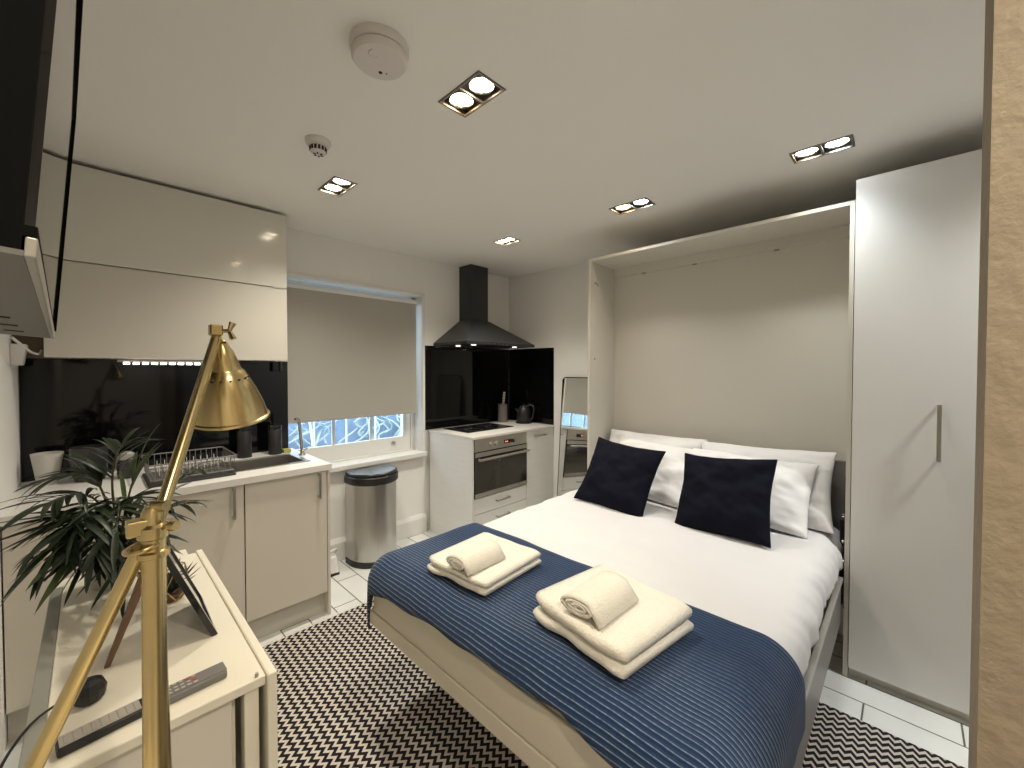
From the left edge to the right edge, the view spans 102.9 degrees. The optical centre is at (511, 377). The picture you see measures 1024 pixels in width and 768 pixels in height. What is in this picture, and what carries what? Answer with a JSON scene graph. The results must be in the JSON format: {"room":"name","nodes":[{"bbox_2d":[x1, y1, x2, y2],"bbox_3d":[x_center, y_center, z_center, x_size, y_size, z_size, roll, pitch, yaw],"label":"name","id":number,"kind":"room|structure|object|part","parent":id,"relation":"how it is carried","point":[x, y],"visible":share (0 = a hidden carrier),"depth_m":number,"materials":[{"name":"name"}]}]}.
{"room":"studio apartment","nodes":[
{"label":"studio apartment","id":0,"kind":"room"},
{"bbox_2d":[0,334,20,763],"bbox_3d":[-0.837,0.227,0.398,5.150,2.470,0.100,1,2,44],"label":"wall","id":1,"kind":"structure","parent":0,"point":[10,473],"depth_m":1.69,"materials":[{"name":"paint"}]},
{"bbox_2d":[9,337,42,364],"bbox_3d":[-2.144,-0.113,1.795,0.385,0.114,0.095,1,2,44],"label":"plug","id":2,"kind":"object","parent":1,"relation":"attached to","point":[17,352],"visible":0.96,"depth_m":1.82,"materials":[{"name":"white plastic"}]},
{"bbox_2d":[0,0,82,338],"bbox_3d":[-0.610,-0.280,0.422,0.843,0.425,0.265,1,2,44],"label":"television","id":3,"kind":"object","parent":1,"relation":"attached to","point":[40,40],"visible":1,"depth_m":0.22,"materials":[{"name":"black plastic"}]},
{"bbox_3d":[-0.582,-0.282,0.451,0.841,0.422,0.143,1,2,42],"label":"casing","id":4,"kind":"part","parent":3,"relation":"part of","materials":[{"name":"black plastic"}]},
{"bbox_3d":[-0.597,-0.074,0.448,0.828,0.011,0.112,1,2,42],"label":"panel","id":5,"kind":"part","parent":3,"relation":"part of","materials":[{"name":"grey plastic"}]},
{"bbox_3d":[-0.558,-0.074,0.491,0.828,0.011,0.005,1,2,42],"label":"trim","id":6,"kind":"part","parent":3,"relation":"part of","materials":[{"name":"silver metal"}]},
{"bbox_2d":[19,358,287,481],"bbox_3d":[-2.008,0.201,2.451,0.010,0.614,1.212,1,2,44],"label":"backsplash","id":7,"kind":"structure","parent":1,"relation":"attached to","point":[65,404],"depth_m":2.27,"materials":[{"name":"black glass"}]},
{"bbox_2d":[18,227,508,540],"bbox_3d":[-1.305,0.169,3.324,0.305,2.470,3.450,1,2,44],"label":"wall","id":8,"kind":"structure","parent":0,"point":[310,254],"depth_m":3.55,"materials":[{"name":"paint"}]},
{"bbox_2d":[12,163,287,364],"bbox_3d":[-1.934,-0.552,2.305,0.289,0.952,1.129,1,2,44],"label":"upper cabinet","id":9,"kind":"object","parent":8,"relation":"attached to","point":[147,267],"depth_m":2.18,"materials":[{"name":"beige laminate"}]},
{"bbox_3d":[-2.006,-0.089,2.376,0.015,0.024,0.420,1,2,44],"label":"led strip","id":10,"kind":"part","parent":9,"relation":"part of","materials":[{"name":"white plastic"}]},
{"bbox_2d":[278,361,281,370],"bbox_3d":[-1.562,-0.078,2.755,0.040,0.066,0.013,1,2,44],"label":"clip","id":11,"kind":"object","parent":9,"relation":"attached to","point":[279,362],"visible":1,"depth_m":2.74,"materials":[{"name":"plastic"}]},
{"bbox_2d":[277,282,417,423],"bbox_3d":[-1.259,-0.190,3.277,0.055,1.030,1.137,1,2,44],"label":"roller blind","id":12,"kind":"object","parent":8,"relation":"attached to","point":[352,354],"visible":0.88,"depth_m":3.23,"materials":[{"name":"grey fabric"}]},
{"bbox_2d":[287,280,414,462],"bbox_3d":[-1.335,-0.029,3.367,0.095,1.395,1.175,1,2,44],"label":"window","id":13,"kind":"structure","parent":8,"relation":"attached to","point":[331,441],"depth_m":3.39,"materials":[{"name":"white paint"}]},
{"bbox_3d":[-1.335,0.254,3.372,0.005,0.562,0.975,1,2,44],"label":"pane","id":14,"kind":"part","parent":13,"relation":"part of","materials":[{"name":"clear glass"}]},
{"bbox_3d":[-1.335,0.295,3.373,0.035,0.723,1.105,1,2,44],"label":"sash","id":15,"kind":"part","parent":13,"relation":"part of","materials":[{"name":"white paint"}]},
{"bbox_2d":[330,513,426,560],"bbox_3d":[-1.171,1.322,3.324,0.028,0.165,1.105,1,2,44],"label":"baseboard","id":16,"kind":"structure","parent":8,"relation":"attached to","point":[417,524],"depth_m":3.55,"materials":[{"name":"white paint"}]},
{"bbox_2d":[425,346,508,429],"bbox_3d":[-0.417,0.083,4.091,0.008,0.768,1.090,1,2,44],"label":"backsplash","id":17,"kind":"structure","parent":8,"relation":"attached to","point":[464,386],"depth_m":4.02,"materials":[{"name":"black glass"}]},
{"bbox_2d":[433,264,534,348],"bbox_3d":[-0.254,-0.685,3.893,0.497,0.779,0.859,1,2,44],"label":"hood","id":18,"kind":"object","parent":8,"relation":"attached to","point":[473,329],"visible":1,"depth_m":3.89,"materials":[{"name":"black paint"}]},
{"bbox_2d":[3,529,968,767],"bbox_3d":[0.434,1.463,1.662,5.050,0.050,3.650,1,2,44],"label":"floor","id":19,"kind":"structure","parent":0,"point":[943,734],"depth_m":1.80,"materials":[{"name":"tile"}]},
{"bbox_2d":[2,521,58,742],"bbox_3d":[-2.135,0.995,1.848,0.670,0.876,0.147,1,2,44],"label":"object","id":20,"kind":"object","parent":19,"relation":"on","point":[23,630],"visible":0.37,"depth_m":1.59,"materials":[{"name":"beige laminate"}]},
{"bbox_2d":[18,549,277,767],"bbox_3d":[-1.071,1.069,1.198,1.025,0.755,0.404,1,2,44],"label":"table","id":21,"kind":"object","parent":19,"relation":"on","point":[231,722],"visible":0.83,"depth_m":0.98,"materials":[{"name":"white wood"}]},
{"bbox_2d":[0,675,106,767],"bbox_3d":[-0.946,0.714,0.828,0.069,0.110,0.194,0,1,14],"label":"power adaptor","id":22,"kind":"object","parent":21,"relation":"on","point":[94,688],"visible":0.71,"depth_m":0.88,"materials":[{"name":"black plastic"}]},
{"bbox_2d":[55,698,141,758],"bbox_3d":[-0.813,0.697,0.827,0.044,0.021,0.150,1,1,38],"label":"remote control","id":23,"kind":"object","parent":21,"relation":"on","point":[80,737],"visible":0.94,"depth_m":0.81,"materials":[{"name":"black plastic"}]},
{"bbox_2d":[0,426,234,617],"bbox_3d":[-1.245,0.432,1.352,0.569,0.533,0.604,1,2,44],"label":"potted palm","id":24,"kind":"object","parent":21,"relation":"on","point":[102,563],"visible":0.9,"depth_m":1.20,"materials":[{"name":"plant"}]},
{"bbox_2d":[84,539,136,590],"bbox_3d":[-1.351,0.635,1.385,0.140,0.124,0.140,1,2,44],"label":"pot","id":25,"kind":"object","parent":24,"relation":"attached to","point":[94,586],"depth_m":1.33,"materials":[{"name":"ceramic"}]},
{"bbox_2d":[104,541,217,668],"bbox_3d":[-0.966,0.559,1.120,0.240,0.292,0.224,1,2,44],"label":"photo frame","id":26,"kind":"object","parent":21,"relation":"on","point":[174,565],"visible":0.59,"depth_m":1.06,"materials":[{"name":"black plastic"}]},
{"bbox_3d":[-0.934,0.558,1.153,0.240,0.292,0.133,1,2,44],"label":"frame","id":27,"kind":"part","parent":26,"relation":"part of","materials":[{"name":"black wood"}]},
{"bbox_3d":[-0.757,1.058,0.842,0.020,0.632,0.305,1,2,44],"label":"drawer","id":28,"kind":"part","parent":21,"relation":"part of","materials":[{"name":"beige wood"}]},
{"bbox_2d":[167,559,197,603],"bbox_3d":[-1.074,0.638,1.291,0.186,0.119,0.148,1,2,44],"label":"terrarium","id":29,"kind":"object","parent":21,"relation":"on","point":[174,592],"visible":0.39,"depth_m":1.29,"materials":[{"name":"gold metal"}]},
{"bbox_3d":[-1.077,0.688,1.288,0.072,0.018,0.072,1,2,44],"label":"dish","id":30,"kind":"part","parent":29,"relation":"part of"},
{"bbox_2d":[169,661,226,704],"bbox_3d":[-0.731,0.695,0.922,0.046,0.021,0.140,1,1,41],"label":"remote control","id":31,"kind":"object","parent":21,"relation":"on","point":[183,688],"visible":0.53,"depth_m":0.93,"materials":[{"name":"grey plastic"}]},
{"bbox_3d":[-0.628,1.091,0.983,0.040,0.720,0.030,1,2,44],"label":"leg","id":32,"kind":"part","parent":21,"relation":"part of","materials":[{"name":"beige wood"}]},
{"bbox_2d":[59,485,244,618],"bbox_3d":[-1.846,0.990,2.121,0.704,0.876,0.646,1,2,44],"label":"base cabinet","id":33,"kind":"object","parent":19,"relation":"on","point":[217,529],"visible":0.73,"depth_m":2.05,"materials":[{"name":"beige laminate"}]},
{"bbox_2d":[0,448,331,526],"bbox_3d":[-1.753,0.531,2.226,0.700,0.034,1.240,1,2,44],"label":"countertop","id":34,"kind":"structure","parent":33,"relation":"on","point":[316,464],"depth_m":1.99,"materials":[{"name":"white stone"}]},
{"bbox_2d":[30,451,63,485],"bbox_3d":[-2.276,0.443,2.000,0.112,0.150,0.112,1,2,44],"label":"tumbler","id":35,"kind":"object","parent":34,"relation":"on","point":[50,461],"visible":0.73,"depth_m":1.97,"materials":[{"name":"white ceramic"}]},
{"bbox_2d":[69,444,118,482],"bbox_3d":[-2.137,0.432,2.076,0.144,0.170,0.158,0,1,22],"label":"jug","id":36,"kind":"object","parent":34,"relation":"on","point":[87,451],"visible":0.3,"depth_m":2.04,"materials":[{"name":"clear glass"}]},
{"bbox_2d":[117,451,137,478],"bbox_3d":[-1.995,0.448,2.118,0.080,0.137,0.080,1,2,44],"label":"storage jar","id":37,"kind":"object","parent":34,"relation":"on","point":[126,471],"visible":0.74,"depth_m":2.09,"materials":[{"name":"clear glass"}]},
{"bbox_3d":[-1.995,0.400,2.117,0.068,0.042,0.068,1,2,44],"label":"lid","id":38,"kind":"part","parent":37,"relation":"part of","materials":[{"name":"silver metal"}]},
{"bbox_2d":[141,446,236,487],"bbox_3d":[-1.706,0.461,2.158,0.350,0.107,0.360,1,2,44],"label":"dish rack","id":39,"kind":"object","parent":34,"relation":"on","point":[151,478],"visible":0.85,"depth_m":2.13,"materials":[{"name":"metal"}]},
{"bbox_2d":[142,463,235,487],"bbox_3d":[-1.706,0.509,2.159,0.340,0.011,0.350,1,2,44],"label":"drip tray","id":40,"kind":"object","parent":34,"relation":"on","point":[213,474],"depth_m":2.11,"materials":[{"name":"metal"}]},
{"bbox_2d":[237,426,251,458],"bbox_3d":[-1.706,0.406,2.602,0.082,0.200,0.082,1,2,44],"label":"canister","id":41,"kind":"object","parent":34,"relation":"on","point":[244,435],"visible":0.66,"depth_m":2.57,"materials":[{"name":"black plastic"}]},
{"bbox_3d":[-1.706,0.321,2.601,0.082,0.028,0.082,1,2,44],"label":"lid","id":42,"kind":"part","parent":41,"relation":"part of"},
{"bbox_2d":[221,453,310,471],"bbox_3d":[-1.484,0.575,2.468,0.334,0.140,0.394,1,2,44],"label":"sink","id":43,"kind":"object","parent":34,"relation":"in","point":[290,458],"visible":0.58,"depth_m":2.55,"materials":[{"name":"metal"}]},
{"bbox_3d":[-1.484,0.577,2.468,0.310,0.136,0.346,1,2,44],"label":"bowl","id":44,"kind":"part","parent":43,"relation":"part of","materials":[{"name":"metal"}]},
{"bbox_2d":[268,425,281,454],"bbox_3d":[-1.573,0.409,2.711,0.082,0.190,0.082,1,2,44],"label":"canister","id":45,"kind":"object","parent":34,"relation":"on","point":[274,431],"visible":1,"depth_m":2.68,"materials":[{"name":"black plastic"}]},
{"bbox_3d":[-1.573,0.328,2.709,0.082,0.027,0.082,1,2,44],"label":"lid","id":46,"kind":"part","parent":45,"relation":"part of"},
{"bbox_2d":[282,448,290,452],"bbox_3d":[-1.526,0.491,2.761,0.050,0.024,0.045,1,2,44],"label":"sponge","id":47,"kind":"object","parent":34,"relation":"on","point":[285,450],"visible":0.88,"depth_m":2.74,"materials":[{"name":"yellow"}]},
{"bbox_2d":[294,418,307,455],"bbox_3d":[-1.378,0.382,2.666,0.045,0.248,0.076,1,2,44],"label":"tap","id":48,"kind":"object","parent":34,"relation":"on","point":[302,451],"visible":1,"depth_m":2.66,"materials":[{"name":"metal"}]},
{"bbox_3d":[-1.390,0.382,2.663,0.030,0.248,0.055,1,2,44],"label":"spout","id":49,"kind":"part","parent":48,"relation":"part of","materials":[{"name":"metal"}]},
{"bbox_3d":[-1.415,0.640,2.078,0.034,0.158,0.013,1,2,44],"label":"handle","id":50,"kind":"part","parent":33,"relation":"part of","materials":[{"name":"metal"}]},
{"bbox_2d":[244,470,327,638],"bbox_3d":[-1.474,0.985,2.505,0.704,0.872,0.421,1,2,44],"label":"base cabinet","id":51,"kind":"object","parent":19,"relation":"on","point":[285,519],"visible":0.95,"depth_m":2.27,"materials":[{"name":"beige laminate"}]},
{"bbox_3d":[-1.122,0.629,2.380,0.034,0.144,0.013,1,2,44],"label":"handle","id":52,"kind":"part","parent":51,"relation":"part of","materials":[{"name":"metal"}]},
{"bbox_2d":[324,470,330,614],"bbox_3d":[-1.333,0.979,2.674,0.670,0.876,0.015,1,2,44],"label":"end panel","id":53,"kind":"object","parent":19,"relation":"on","point":[328,594],"visible":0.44,"depth_m":2.44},
{"bbox_2d":[331,548,339,576],"bbox_3d":[-1.335,1.320,2.966,0.203,0.183,0.141,1,2,44],"label":"spray bottle","id":54,"kind":"object","parent":19,"relation":"on","point":[335,571],"visible":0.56,"depth_m":2.91,"materials":[{"name":"white plastic"}]},
{"bbox_2d":[344,464,397,568],"bbox_3d":[-1.040,1.058,3.140,0.285,0.700,0.388,1,2,44],"label":"pedal bin","id":55,"kind":"object","parent":19,"relation":"on","point":[370,492],"visible":0.82,"depth_m":3.03,"materials":[{"name":"silver metal"}]},
{"bbox_3d":[-1.047,0.722,3.140,0.266,0.028,0.376,1,2,44],"label":"lid","id":56,"kind":"part","parent":55,"relation":"part of","materials":[{"name":"black paint"}]},
{"bbox_2d":[430,432,473,534],"bbox_3d":[-0.530,0.951,3.527,0.595,0.900,0.018,1,2,44],"label":"end panel","id":57,"kind":"object","parent":19,"relation":"on","point":[451,458],"visible":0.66,"depth_m":3.51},
{"bbox_2d":[474,484,525,524],"bbox_3d":[-0.287,1.192,3.756,0.622,0.408,0.634,1,2,44],"label":"base cabinet","id":58,"kind":"object","parent":19,"relation":"on","point":[489,508],"visible":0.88,"depth_m":3.53,"materials":[{"name":"laminate"}]},
{"bbox_3d":[-0.094,1.204,3.567,0.018,0.152,0.632,1,2,44],"label":"drawer","id":59,"kind":"part","parent":58,"relation":"part of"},
{"bbox_2d":[474,432,529,498],"bbox_3d":[-0.269,0.742,3.728,0.625,0.486,0.628,1,2,44],"label":"oven","id":60,"kind":"object","parent":58,"relation":"in","point":[500,462],"visible":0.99,"depth_m":3.52,"materials":[{"name":"silver metal"}]},
{"bbox_3d":[-0.090,0.554,3.550,0.018,0.103,0.628,1,2,44],"label":"control panel","id":61,"kind":"part","parent":60,"relation":"part of","materials":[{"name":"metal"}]},
{"bbox_3d":[-0.063,0.666,3.526,0.050,0.020,0.612,1,2,44],"label":"door handle","id":62,"kind":"part","parent":60,"relation":"part of","materials":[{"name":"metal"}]},
{"bbox_3d":[-0.076,1.188,3.552,0.034,0.014,0.160,1,2,44],"label":"handle","id":63,"kind":"part","parent":58,"relation":"part of","materials":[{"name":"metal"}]},
{"bbox_3d":[-0.076,1.048,3.549,0.034,0.014,0.160,1,2,44],"label":"handle","id":64,"kind":"part","parent":58,"relation":"part of","materials":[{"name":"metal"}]},
{"bbox_2d":[525,427,552,506],"bbox_3d":[0.072,0.940,4.122,0.622,0.899,0.393,1,2,44],"label":"base cabinet","id":65,"kind":"object","parent":19,"relation":"on","point":[539,486],"visible":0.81,"depth_m":3.92,"materials":[{"name":"laminate"}]},
{"bbox_2d":[428,420,553,439],"bbox_3d":[-0.176,0.482,3.895,0.635,0.021,1.058,1,2,44],"label":"countertop","id":66,"kind":"structure","parent":65,"relation":"on","point":[518,428],"depth_m":3.69,"materials":[{"name":"white stone"}]},
{"bbox_2d":[443,423,513,432],"bbox_3d":[-0.311,0.469,3.857,0.363,0.007,0.570,1,2,44],"label":"cooktop","id":67,"kind":"object","parent":66,"relation":"in","point":[484,426],"visible":1,"depth_m":3.84,"materials":[{"name":"black glass"}]},
{"bbox_2d":[498,403,507,421],"bbox_3d":[-0.098,0.368,4.303,0.104,0.190,0.104,1,2,44],"label":"pot","id":68,"kind":"object","parent":66,"relation":"on","point":[502,408],"visible":0.98,"depth_m":4.26,"materials":[{"name":"grey ceramic"}]},
{"bbox_2d":[502,392,505,403],"bbox_3d":[-0.086,0.290,4.291,0.035,0.286,0.032,1,2,44],"label":"kitchen knife","id":69,"kind":"object","parent":68,"relation":"in","point":[504,394],"visible":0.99,"depth_m":4.28,"materials":[{"name":"grey metal"}]},
{"bbox_2d":[515,404,534,423],"bbox_3d":[0.135,0.365,4.202,0.205,0.200,0.170,1,2,44],"label":"kettle","id":70,"kind":"object","parent":66,"relation":"on","point":[523,412],"visible":1,"depth_m":4.16,"materials":[{"name":"black metal"}]},
{"bbox_3d":[0.187,0.350,4.171,0.095,0.166,0.029,0,1,18],"label":"handle","id":71,"kind":"part","parent":70,"relation":"part of","materials":[{"name":"black plastic"}]},
{"bbox_2d":[557,377,587,495],"bbox_3d":[0.630,0.699,3.724,0.502,1.408,0.114,1,2,44],"label":"floor mirror","id":72,"kind":"object","parent":19,"relation":"on","point":[572,463],"visible":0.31,"depth_m":3.79,"materials":[{"name":"clear glass"}]},
{"bbox_2d":[262,597,964,767],"bbox_3d":[0.357,1.437,1.444,3.457,0.009,1.900,1,2,44],"label":"rug","id":73,"kind":"object","parent":19,"relation":"on","point":[348,697],"visible":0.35,"depth_m":1.70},
{"bbox_2d":[587,200,855,676],"bbox_3d":[1.316,0.285,2.693,1.475,2.265,0.690,1,2,44],"label":"tall cabinet","id":74,"kind":"object","parent":19,"relation":"on","point":[743,335],"visible":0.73,"depth_m":2.56,"materials":[{"name":"beige laminate"}]},
{"bbox_3d":[0.793,0.275,3.200,0.019,2.265,0.690,1,2,44],"label":"panel","id":75,"kind":"part","parent":74,"relation":"part of","materials":[{"name":"beige laminate"}]},
{"bbox_2d":[370,460,845,767],"bbox_3d":[0.595,0.808,1.953,1.428,0.723,1.990,1,2,44],"label":"bed","id":76,"kind":"object","parent":74,"relation":"attached to","point":[531,730],"visible":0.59,"depth_m":1.29,"materials":[{"name":"beige laminate"}]},
{"bbox_3d":[-0.090,1.022,1.250,1.410,0.057,0.020,1,2,44],"label":"foot panel","id":77,"kind":"part","parent":76,"relation":"part of","materials":[{"name":"beige wood"}]},
{"bbox_2d":[538,700,568,722],"bbox_3d":[0.583,0.901,1.959,1.355,0.151,1.942,1,2,44],"label":"mattress","id":78,"kind":"object","parent":76,"relation":"on","point":[549,707],"visible":0.02,"depth_m":1.06,"materials":[{"name":"white fabric"}]},
{"bbox_2d":[483,490,843,677],"bbox_3d":[0.568,0.847,1.961,1.472,0.167,1.861,1,2,44],"label":"duvet","id":79,"kind":"object","parent":76,"relation":"on","point":[781,592],"visible":0.4,"depth_m":1.76,"materials":[{"name":"white fabric"}]},
{"bbox_2d":[367,523,805,767],"bbox_3d":[0.080,0.919,1.457,1.506,0.330,0.618,1,2,44],"label":"throw blanket","id":80,"kind":"object","parent":79,"relation":"on","point":[725,694],"visible":0.65,"depth_m":1.08,"materials":[{"name":"blue fabric"}]},
{"bbox_2d":[427,532,540,595],"bbox_3d":[-0.108,0.720,1.612,0.316,0.053,0.341,1,1,40],"label":"bath towel","id":81,"kind":"object","parent":80,"relation":"on","point":[519,559],"visible":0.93,"depth_m":1.54,"materials":[{"name":"beige fabric"}]},
{"bbox_2d":[446,539,505,576],"bbox_3d":[-0.134,0.669,1.536,0.126,0.056,0.193,1,2,42],"label":"hand towel","id":82,"kind":"object","parent":81,"relation":"on","point":[477,557],"visible":1,"depth_m":1.50,"materials":[{"name":"beige fabric"}]},
{"bbox_2d":[533,565,693,679],"bbox_3d":[0.300,0.713,1.244,0.350,0.081,0.347,-1,1,-38],"label":"bath towel","id":83,"kind":"object","parent":80,"relation":"on","point":[658,620],"visible":0.82,"depth_m":1.14,"materials":[{"name":"beige fabric"}]},
{"bbox_2d":[560,571,638,629],"bbox_3d":[0.260,0.645,1.207,0.204,0.062,0.142,-1,2,-44],"label":"hand towel","id":84,"kind":"object","parent":83,"relation":"on","point":[606,595],"visible":1,"depth_m":1.17,"materials":[{"name":"beige fabric"}]},
{"bbox_2d":[574,437,665,516],"bbox_3d":[0.642,0.589,2.466,0.476,0.392,0.257,1,2,44],"label":"cushion","id":85,"kind":"object","parent":79,"relation":"on","point":[619,477],"visible":1,"depth_m":2.40,"materials":[{"name":"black fabric"}]},
{"bbox_2d":[609,429,707,448],"bbox_3d":[0.923,0.574,2.781,0.696,0.362,0.258,1,2,44],"label":"pillow","id":86,"kind":"object","parent":79,"relation":"on","point":[615,435],"visible":0.14,"depth_m":2.76,"materials":[{"name":"white fabric"}]},
{"bbox_2d":[618,437,699,507],"bbox_3d":[0.902,0.594,2.622,0.279,0.335,0.651,-1,2,-44],"label":"pillow","id":87,"kind":"object","parent":79,"relation":"on","point":[666,487],"visible":0.3,"depth_m":2.49,"materials":[{"name":"white fabric"}]},
{"bbox_2d":[675,453,777,547],"bbox_3d":[1.073,0.597,2.076,0.466,0.399,0.252,1,2,42],"label":"cushion","id":88,"kind":"object","parent":79,"relation":"on","point":[722,496],"visible":1,"depth_m":2.01,"materials":[{"name":"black fabric"}]},
{"bbox_2d":[693,448,818,538],"bbox_3d":[1.271,0.601,2.251,0.644,0.317,0.280,1,2,44],"label":"pillow","id":89,"kind":"object","parent":79,"relation":"on","point":[792,485],"visible":0.34,"depth_m":2.06,"materials":[{"name":"white fabric"}]},
{"bbox_2d":[702,441,836,533],"bbox_3d":[1.387,0.585,2.293,0.682,0.388,0.256,1,2,42],"label":"pillow","id":90,"kind":"object","parent":79,"relation":"on","point":[819,510],"visible":0.28,"depth_m":2.13,"materials":[{"name":"white fabric"}]},
{"bbox_3d":[0.991,1.078,1.365,0.018,0.208,1.650,1,2,44],"label":"rail","id":91,"kind":"part","parent":76,"relation":"part of","materials":[{"name":"grey wood"}]},
{"bbox_3d":[0.470,1.042,1.828,1.370,0.015,1.590,1,2,44],"label":"underside panel","id":92,"kind":"part","parent":76,"relation":"part of","materials":[{"name":"beige wood"}]},
{"bbox_3d":[1.273,0.625,2.661,1.410,0.385,0.025,1,2,44],"label":"headboard","id":93,"kind":"part","parent":76,"relation":"part of","materials":[{"name":"grey metal"}]},
{"bbox_3d":[1.711,0.805,2.083,0.006,0.650,0.250,1,2,44],"label":"hinge plate","id":94,"kind":"part","parent":76,"relation":"part of","materials":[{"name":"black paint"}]},
{"bbox_3d":[1.317,-0.838,2.670,1.438,0.019,0.690,1,2,44],"label":"panel","id":95,"kind":"part","parent":74,"relation":"part of","materials":[{"name":"beige laminate"}]},
{"bbox_3d":[1.306,-0.795,2.660,1.438,0.066,0.020,1,2,44],"label":"rail","id":96,"kind":"part","parent":74,"relation":"part of","materials":[{"name":"beige laminate"}]},
{"bbox_3d":[1.839,0.295,2.186,0.018,2.265,0.690,1,2,44],"label":"panel","id":97,"kind":"part","parent":74,"relation":"part of","materials":[{"name":"beige laminate"}]},
{"bbox_2d":[848,149,981,720],"bbox_3d":[2.057,0.255,1.944,0.625,2.354,0.732,1,2,44],"label":"wardrobe","id":98,"kind":"object","parent":19,"relation":"on","point":[917,227],"visible":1,"depth_m":1.77,"materials":[{"name":"beige laminate"}]},
{"bbox_3d":[1.792,0.232,1.714,0.014,0.240,0.034,1,2,44],"label":"handle","id":99,"kind":"part","parent":98,"relation":"part of","materials":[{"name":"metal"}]},
{"bbox_3d":[-0.516,1.062,0.434,0.375,0.800,0.355,1,2,44],"label":"side table","id":100,"kind":"object","parent":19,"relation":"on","visible":0},
{"bbox_2d":[23,321,269,767],"bbox_3d":[-0.564,0.281,0.638,0.253,0.752,0.303,0,1,-3],"label":"lamp","id":101,"kind":"object","parent":100,"relation":"on","point":[224,396],"visible":1,"depth_m":0.52,"materials":[{"name":"gold metal"}]},
{"bbox_3d":[-0.573,0.436,0.511,0.220,0.445,0.021,0,1,-8],"label":"leg","id":102,"kind":"part","parent":101,"relation":"part of","materials":[{"name":"gold metal"}]},
{"bbox_3d":[-0.460,0.439,0.526,0.026,0.429,0.028,1,2,44],"label":"leg","id":103,"kind":"part","parent":101,"relation":"part of","materials":[{"name":"gold metal"}]},
{"bbox_3d":[-0.447,0.177,0.526,0.030,0.040,0.014,0,1,0],"label":"clamp knob","id":104,"kind":"part","parent":101,"relation":"part of","materials":[{"name":"gold metal"}]},
{"bbox_3d":[-0.507,0.438,0.590,0.017,0.434,0.141,-1,1,-38],"label":"leg","id":105,"kind":"part","parent":101,"relation":"part of","materials":[{"name":"gold metal"}]},
{"bbox_3d":[-0.480,0.060,0.611,0.015,0.262,0.187,0,1,-14],"label":"arm","id":106,"kind":"part","parent":101,"relation":"part of","materials":[{"name":"gold metal"}]},
{"bbox_3d":[-0.502,0.012,0.729,0.119,0.149,0.120,1,2,44],"label":"lamp shade","id":107,"kind":"part","parent":101,"relation":"part of","materials":[{"name":"gold metal"}]},
{"bbox_2d":[72,0,984,277],"bbox_3d":[0.399,-1.033,1.648,5.150,0.001,3.650,1,2,44],"label":"ceiling","id":108,"kind":"structure","parent":0,"point":[696,109],"depth_m":1.59,"materials":[{"name":"paint"}]},
{"bbox_2d":[305,134,330,156],"bbox_3d":[-0.848,-1.005,1.785,0.104,0.061,0.104,1,2,44],"label":"detector","id":109,"kind":"object","parent":108,"relation":"attached to","point":[318,145],"visible":1,"depth_m":1.76,"materials":[{"name":"plastic"}]},
{"bbox_2d":[318,176,357,196],"bbox_3d":[-0.955,-1.078,2.230,0.231,0.073,0.129,1,2,44],"label":"ceiling spotlight","id":110,"kind":"object","parent":108,"relation":"attached to","point":[337,186],"visible":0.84,"depth_m":2.25,"materials":[{"name":"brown metal"}]},
{"bbox_2d":[349,22,408,80],"bbox_3d":[-0.408,-0.996,1.261,0.175,0.058,0.175,1,2,44],"label":"smoke detector","id":111,"kind":"object","parent":108,"relation":"attached to","point":[378,50],"visible":1,"depth_m":1.22,"materials":[{"name":"plastic"}]},
{"bbox_2d":[438,70,505,117],"bbox_3d":[-0.148,-1.063,1.490,0.233,0.073,0.134,1,2,44],"label":"ceiling spotlight","id":112,"kind":"object","parent":108,"relation":"attached to","point":[478,89],"visible":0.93,"depth_m":1.50,"materials":[{"name":"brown metal"}]},
{"bbox_2d":[494,237,519,245],"bbox_3d":[-0.038,-1.096,3.175,0.181,0.073,0.131,1,2,44],"label":"ceiling spotlight","id":113,"kind":"object","parent":108,"relation":"attached to","point":[509,240],"visible":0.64,"depth_m":3.19,"materials":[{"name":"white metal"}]},
{"bbox_2d":[609,197,655,214],"bbox_3d":[0.734,-1.083,2.499,0.246,0.073,0.142,1,2,44],"label":"ceiling spotlight","id":114,"kind":"object","parent":108,"relation":"attached to","point":[641,203],"visible":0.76,"depth_m":2.52,"materials":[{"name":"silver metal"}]},
{"bbox_2d":[789,134,855,163],"bbox_3d":[1.407,-1.070,1.854,0.229,0.073,0.132,1,2,44],"label":"ceiling spotlight","id":115,"kind":"object","parent":108,"relation":"attached to","point":[845,142],"visible":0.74,"depth_m":1.86,"materials":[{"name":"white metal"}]},
{"bbox_2d":[509,261,587,497],"bbox_3d":[1.634,0.177,2.946,5.150,2.470,0.100,1,2,44],"label":"wall","id":116,"kind":"structure","parent":0,"point":[548,308],"depth_m":4.03,"materials":[{"name":"paint"}]},
{"bbox_2d":[509,348,553,424],"bbox_3d":[0.192,0.080,4.268,0.618,0.768,0.008,1,2,44],"label":"backsplash","id":117,"kind":"structure","parent":116,"relation":"attached to","point":[531,371],"depth_m":4.23,"materials":[{"name":"black glass"}]},
{"bbox_2d":[968,0,1023,767],"bbox_3d":[1.112,0.236,-0.043,1.537,2.470,0.080,1,2,44],"label":"door frame","id":118,"kind":"structure","parent":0,"point":[996,708],"depth_m":0.45,"materials":[{"name":"paint"}]}
]}

